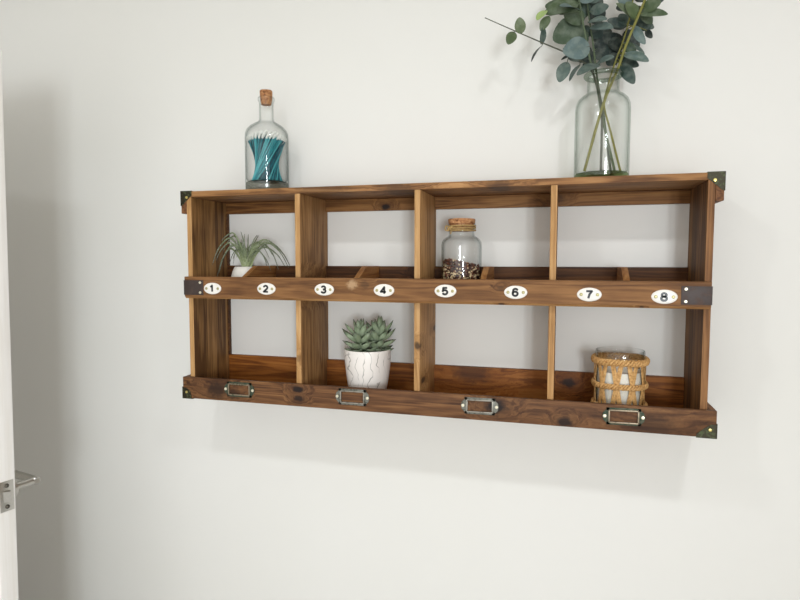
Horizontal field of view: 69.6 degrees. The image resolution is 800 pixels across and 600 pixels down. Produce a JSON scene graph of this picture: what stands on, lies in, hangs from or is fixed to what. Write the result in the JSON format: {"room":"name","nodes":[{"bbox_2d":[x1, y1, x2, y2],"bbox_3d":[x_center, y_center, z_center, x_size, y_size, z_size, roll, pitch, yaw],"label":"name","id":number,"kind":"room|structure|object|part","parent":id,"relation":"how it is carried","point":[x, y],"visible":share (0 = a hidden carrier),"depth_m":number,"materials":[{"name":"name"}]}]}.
{"room":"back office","nodes":[
{"label":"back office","id":0,"kind":"room"},
{"bbox_2d":[0,0,799,599],"bbox_3d":[0.609,0.219,1.386,4.540,2.467,0.100,1,4,16],"label":"wall","id":1,"kind":"structure","parent":0,"point":[113,110],"depth_m":1.50,"materials":[{"name":"paint"}]},
{"bbox_2d":[180,171,725,438],"bbox_3d":[0.059,-0.004,1.373,1.234,0.527,0.194,1,4,16],"label":"wall shelf","id":2,"kind":"object","parent":1,"relation":"attached to","point":[423,387],"visible":1,"depth_m":1.34,"materials":[{"name":"brown wood"}]},
{"bbox_3d":[-0.509,-0.016,1.546,0.014,0.497,0.168,1,4,16],"label":"panel","id":3,"kind":"part","parent":2,"relation":"part of","materials":[{"name":"brown wood"}]},
{"bbox_3d":[-0.462,-0.028,1.420,0.049,0.028,0.003,1,4,16],"label":"number plate","id":4,"kind":"part","parent":2,"relation":"part of","materials":[{"name":"white ceramic"}]},
{"bbox_2d":[212,232,289,276],"bbox_3d":[-0.389,-0.101,1.506,0.226,0.157,0.111,1,4,16],"label":"air plant","id":5,"kind":"object","parent":2,"relation":"on","point":[247,256],"visible":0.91,"depth_m":1.50,"materials":[{"name":"green plant"}]},
{"bbox_3d":[-0.408,-0.055,1.518,0.077,0.065,0.077,1,4,16],"label":"pot","id":6,"kind":"part","parent":5,"relation":"part of","materials":[{"name":"white ceramic"}]},
{"bbox_3d":[-0.320,-0.027,1.379,0.049,0.028,0.003,1,4,16],"label":"number plate","id":7,"kind":"part","parent":2,"relation":"part of","materials":[{"name":"white ceramic"}]},
{"bbox_2d":[245,89,288,188],"bbox_3d":[-0.341,-0.404,1.472,0.109,0.257,0.109,1,4,16],"label":"glass bottle","id":8,"kind":"object","parent":2,"relation":"on","point":[265,94],"visible":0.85,"depth_m":1.45,"materials":[{"name":"clear glass"}]},
{"bbox_2d":[251,135,257,182],"bbox_3d":[-0.369,-0.357,1.465,0.006,0.109,0.071,0,4,-5],"label":"match","id":9,"kind":"object","parent":8,"relation":"in","point":[252,136],"visible":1,"depth_m":1.44,"materials":[{"name":"teal wood"}]},
{"bbox_2d":[254,134,256,182],"bbox_3d":[-0.365,-0.358,1.461,0.006,0.111,0.069,-1,4,-14],"label":"match","id":10,"kind":"object","parent":8,"relation":"in","point":[255,136],"visible":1,"depth_m":1.44,"materials":[{"name":"teal wood"}]},
{"bbox_2d":[253,134,259,181],"bbox_3d":[-0.362,-0.357,1.456,0.006,0.110,0.071,-2,4,-25],"label":"match","id":11,"kind":"object","parent":8,"relation":"in","point":[259,134],"visible":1,"depth_m":1.44,"materials":[{"name":"teal wood"}]},
{"bbox_2d":[252,134,263,181],"bbox_3d":[-0.359,-0.357,1.451,0.006,0.110,0.070,-3,5,-39],"label":"match","id":12,"kind":"object","parent":8,"relation":"in","point":[262,134],"visible":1,"depth_m":1.44,"materials":[{"name":"teal wood"}]},
{"bbox_2d":[254,134,267,172],"bbox_3d":[-0.353,-0.356,1.448,0.071,0.109,0.006,3,5,40],"label":"match","id":13,"kind":"object","parent":8,"relation":"in","point":[267,134],"visible":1,"depth_m":1.44,"materials":[{"name":"teal wood"}]},
{"bbox_2d":[251,134,271,180],"bbox_3d":[-0.348,-0.357,1.447,0.070,0.110,0.006,2,4,31],"label":"match","id":14,"kind":"object","parent":8,"relation":"in","point":[270,136],"visible":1,"depth_m":1.44,"materials":[{"name":"teal wood"}]},
{"bbox_2d":[254,133,269,179],"bbox_3d":[-0.348,-0.360,1.452,0.061,0.115,0.006,3,5,38],"label":"match","id":15,"kind":"object","parent":8,"relation":"in","point":[268,133],"visible":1,"depth_m":1.44,"materials":[{"name":"teal wood"}]},
{"bbox_2d":[252,135,274,180],"bbox_3d":[-0.343,-0.357,1.447,0.069,0.111,0.006,1,4,20],"label":"match","id":16,"kind":"object","parent":8,"relation":"in","point":[273,137],"visible":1,"depth_m":1.44,"materials":[{"name":"teal wood"}]},
{"bbox_2d":[254,133,273,180],"bbox_3d":[-0.343,-0.360,1.451,0.059,0.116,0.006,2,4,24],"label":"match","id":17,"kind":"object","parent":8,"relation":"in","point":[272,133],"visible":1,"depth_m":1.44,"materials":[{"name":"teal wood"}]},
{"bbox_2d":[253,136,279,179],"bbox_3d":[-0.336,-0.356,1.445,0.071,0.110,0.006,0,4,6],"label":"match","id":18,"kind":"object","parent":8,"relation":"in","point":[277,138],"visible":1,"depth_m":1.44,"materials":[{"name":"teal wood"}]},
{"bbox_2d":[256,133,276,180],"bbox_3d":[-0.337,-0.360,1.450,0.059,0.116,0.006,1,4,6],"label":"match","id":19,"kind":"object","parent":8,"relation":"in","point":[276,133],"visible":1,"depth_m":1.45,"materials":[{"name":"teal wood"}]},
{"bbox_2d":[255,136,281,179],"bbox_3d":[-0.331,-0.357,1.447,0.069,0.111,0.006,0,4,-5],"label":"match","id":20,"kind":"object","parent":8,"relation":"in","point":[280,137],"visible":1,"depth_m":1.45,"materials":[{"name":"teal wood"}]},
{"bbox_2d":[257,137,283,179],"bbox_3d":[-0.326,-0.357,1.450,0.069,0.111,0.006,-1,4,-14],"label":"match","id":21,"kind":"object","parent":8,"relation":"in","point":[282,138],"visible":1,"depth_m":1.45,"materials":[{"name":"teal wood"}]},
{"bbox_2d":[260,138,285,178],"bbox_3d":[-0.321,-0.357,1.454,0.070,0.110,0.006,-2,4,-25],"label":"match","id":22,"kind":"object","parent":8,"relation":"in","point":[284,139],"visible":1,"depth_m":1.45,"materials":[{"name":"teal wood"}]},
{"bbox_2d":[262,139,286,179],"bbox_3d":[-0.316,-0.357,1.457,0.070,0.110,0.006,-3,5,-39],"label":"match","id":23,"kind":"object","parent":8,"relation":"in","point":[286,139],"visible":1,"depth_m":1.46,"materials":[{"name":"teal wood"}]},
{"bbox_2d":[265,142,285,179],"bbox_3d":[-0.314,-0.358,1.462,0.006,0.110,0.069,3,5,40],"label":"match","id":24,"kind":"object","parent":8,"relation":"in","point":[285,142],"visible":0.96,"depth_m":1.46,"materials":[{"name":"teal wood"}]},
{"bbox_2d":[268,143,285,179],"bbox_3d":[-0.313,-0.358,1.468,0.006,0.110,0.070,2,4,31],"label":"match","id":25,"kind":"object","parent":8,"relation":"in","point":[285,143],"visible":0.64,"depth_m":1.46,"materials":[{"name":"teal wood"}]},
{"bbox_2d":[271,142,283,179],"bbox_3d":[-0.312,-0.358,1.474,0.006,0.109,0.071,1,4,19],"label":"match","id":26,"kind":"object","parent":8,"relation":"in","point":[283,142],"visible":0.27,"depth_m":1.46,"materials":[{"name":"teal wood"}]},
{"bbox_3d":[-0.176,-0.024,1.339,0.049,0.028,0.003,1,4,16],"label":"number plate","id":27,"kind":"part","parent":2,"relation":"part of","materials":[{"name":"white ceramic"}]},
{"bbox_2d":[342,316,395,388],"bbox_3d":[-0.078,0.139,1.433,0.130,0.204,0.117,-1,4,-9],"label":"potted succulent","id":28,"kind":"object","parent":2,"relation":"on","point":[367,359],"visible":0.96,"depth_m":1.39,"materials":[{"name":"green plant"}]},
{"bbox_2d":[344,347,390,388],"bbox_3d":[-0.080,0.181,1.435,0.117,0.120,0.117,1,4,16],"label":"pot","id":29,"kind":"object","parent":28,"relation":"attached to","point":[366,367],"depth_m":1.39,"materials":[{"name":"ceramic"}]},
{"bbox_3d":[-0.036,-0.022,1.300,0.049,0.028,0.003,1,4,16],"label":"number plate","id":30,"kind":"part","parent":2,"relation":"part of","materials":[{"name":"white ceramic"}]},
{"bbox_3d":[0.099,-0.020,1.261,0.049,0.028,0.003,1,4,16],"label":"number plate","id":31,"kind":"part","parent":2,"relation":"part of","materials":[{"name":"white ceramic"}]},
{"bbox_3d":[0.036,-0.021,1.292,1.190,0.054,0.022,1,4,16],"label":"rail","id":32,"kind":"part","parent":2,"relation":"part of","materials":[{"name":"brown wood"}]},
{"bbox_3d":[0.037,0.235,1.315,1.231,0.055,0.010,1,4,16],"label":"rail","id":33,"kind":"part","parent":2,"relation":"part of","materials":[{"name":"brown wood"}]},
{"bbox_3d":[0.083,0.202,1.474,1.172,0.074,0.012,1,4,16],"label":"rail","id":34,"kind":"part","parent":2,"relation":"part of","materials":[{"name":"brown wood"}]},
{"bbox_3d":[0.084,-0.051,1.457,1.172,0.067,0.012,1,4,16],"label":"rail","id":35,"kind":"part","parent":2,"relation":"part of","materials":[{"name":"brown wood"}]},
{"bbox_3d":[0.084,-0.242,1.444,1.172,0.030,0.012,1,4,16],"label":"rail","id":36,"kind":"part","parent":2,"relation":"part of","materials":[{"name":"brown wood"}]},
{"bbox_2d":[441,218,481,267],"bbox_3d":[0.145,-0.101,1.355,0.094,0.179,0.094,1,4,19],"label":"glass jar","id":37,"kind":"object","parent":2,"relation":"on","point":[456,224],"visible":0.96,"depth_m":1.32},
{"bbox_2d":[443,258,479,278],"bbox_3d":[0.145,-0.059,1.358,0.088,0.080,0.089,1,4,16],"label":"seeds","id":38,"kind":"object","parent":37,"relation":"in","point":[456,269],"visible":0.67,"depth_m":1.32,"materials":[{"name":"food"}]},
{"bbox_3d":[0.145,-0.175,1.350,0.063,0.029,0.063,1,4,16],"label":"cork lid","id":39,"kind":"part","parent":37,"relation":"part of","materials":[{"name":"brown wood"}]},
{"bbox_3d":[0.245,-0.016,1.220,0.049,0.028,0.003,1,4,16],"label":"number plate","id":40,"kind":"part","parent":2,"relation":"part of","materials":[{"name":"white ceramic"}]},
{"bbox_3d":[0.388,-0.011,1.180,0.049,0.028,0.003,1,4,16],"label":"number plate","id":41,"kind":"part","parent":2,"relation":"part of","materials":[{"name":"white ceramic"}]},
{"bbox_2d":[574,78,630,176],"bbox_3d":[0.440,-0.375,1.253,0.114,0.231,0.114,1,4,16],"label":"glass vase","id":42,"kind":"object","parent":2,"relation":"on","point":[600,172],"visible":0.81,"depth_m":1.21,"materials":[{"name":"clear glass"}]},
{"bbox_2d":[485,17,602,169],"bbox_3d":[0.312,-0.442,1.228,0.260,0.333,0.058,0,4,-1],"label":"branch","id":43,"kind":"object","parent":42,"relation":"in","point":[578,48],"visible":1,"depth_m":1.23,"materials":[{"name":"green plant"}]},
{"bbox_2d":[536,0,615,169],"bbox_3d":[0.376,-0.512,1.266,0.173,0.459,0.094,0,4,-7],"label":"branch","id":44,"kind":"object","parent":42,"relation":"in","point":[572,25],"visible":0.82,"depth_m":1.26,"materials":[{"name":"green plant"}]},
{"bbox_2d":[580,0,621,169],"bbox_3d":[0.425,-0.499,1.265,0.122,0.452,0.101,1,4,16],"label":"branch","id":45,"kind":"object","parent":42,"relation":"in","point":[601,32],"visible":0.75,"depth_m":1.28,"materials":[{"name":"green plant"}]},
{"bbox_3d":[0.428,-0.500,1.275,0.044,0.452,0.083,-2,5,-33],"label":"stem","id":46,"kind":"part","parent":45,"relation":"part of","materials":[{"name":"green plant"}]},
{"bbox_2d":[583,0,667,171],"bbox_3d":[0.471,-0.479,1.209,0.159,0.399,0.055,1,4,19],"label":"branch","id":47,"kind":"object","parent":42,"relation":"in","point":[648,9],"visible":1,"depth_m":1.19,"materials":[{"name":"green plant"}]},
{"bbox_2d":[603,0,653,170],"bbox_3d":[0.492,-0.471,1.241,0.101,0.392,0.094,1,4,16],"label":"branch","id":48,"kind":"object","parent":42,"relation":"in","point":[630,58],"visible":0.85,"depth_m":1.24,"materials":[{"name":"green plant"}]},
{"bbox_2d":[590,351,649,405],"bbox_3d":[0.486,0.181,1.275,0.122,0.143,0.122,0,4,5],"label":"candle holder","id":49,"kind":"object","parent":2,"relation":"on","point":[618,381],"visible":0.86,"depth_m":1.24,"materials":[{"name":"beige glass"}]},
{"bbox_3d":[0.524,-0.006,1.142,0.049,0.028,0.003,1,4,16],"label":"number plate","id":50,"kind":"part","parent":2,"relation":"part of","materials":[{"name":"white ceramic"}]},
{"bbox_3d":[0.633,0.007,1.224,0.014,0.497,0.168,1,4,16],"label":"panel","id":51,"kind":"part","parent":2,"relation":"part of","materials":[{"name":"brown wood"}]},
{"bbox_3d":[-2.031,0.294,0.211,0.100,2.467,3.600,1,4,16],"label":"wall","id":52,"kind":"structure","parent":0,"visible":0},
{"bbox_2d":[0,51,39,599],"bbox_3d":[-1.207,0.456,1.411,0.805,1.974,0.174,2,4,23],"label":"door","id":53,"kind":"structure","parent":52,"relation":"in","point":[9,488],"depth_m":1.24,"materials":[{"name":"paint"}]},
{"bbox_3d":[-0.854,0.425,1.251,0.002,0.067,0.028,2,4,28],"label":"latch plate","id":54,"kind":"part","parent":53,"relation":"part of","materials":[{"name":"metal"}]},
{"bbox_3d":[-0.897,0.415,1.331,0.119,0.018,0.066,2,4,28],"label":"lever handle","id":55,"kind":"part","parent":53,"relation":"part of","materials":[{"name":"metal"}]}
]}

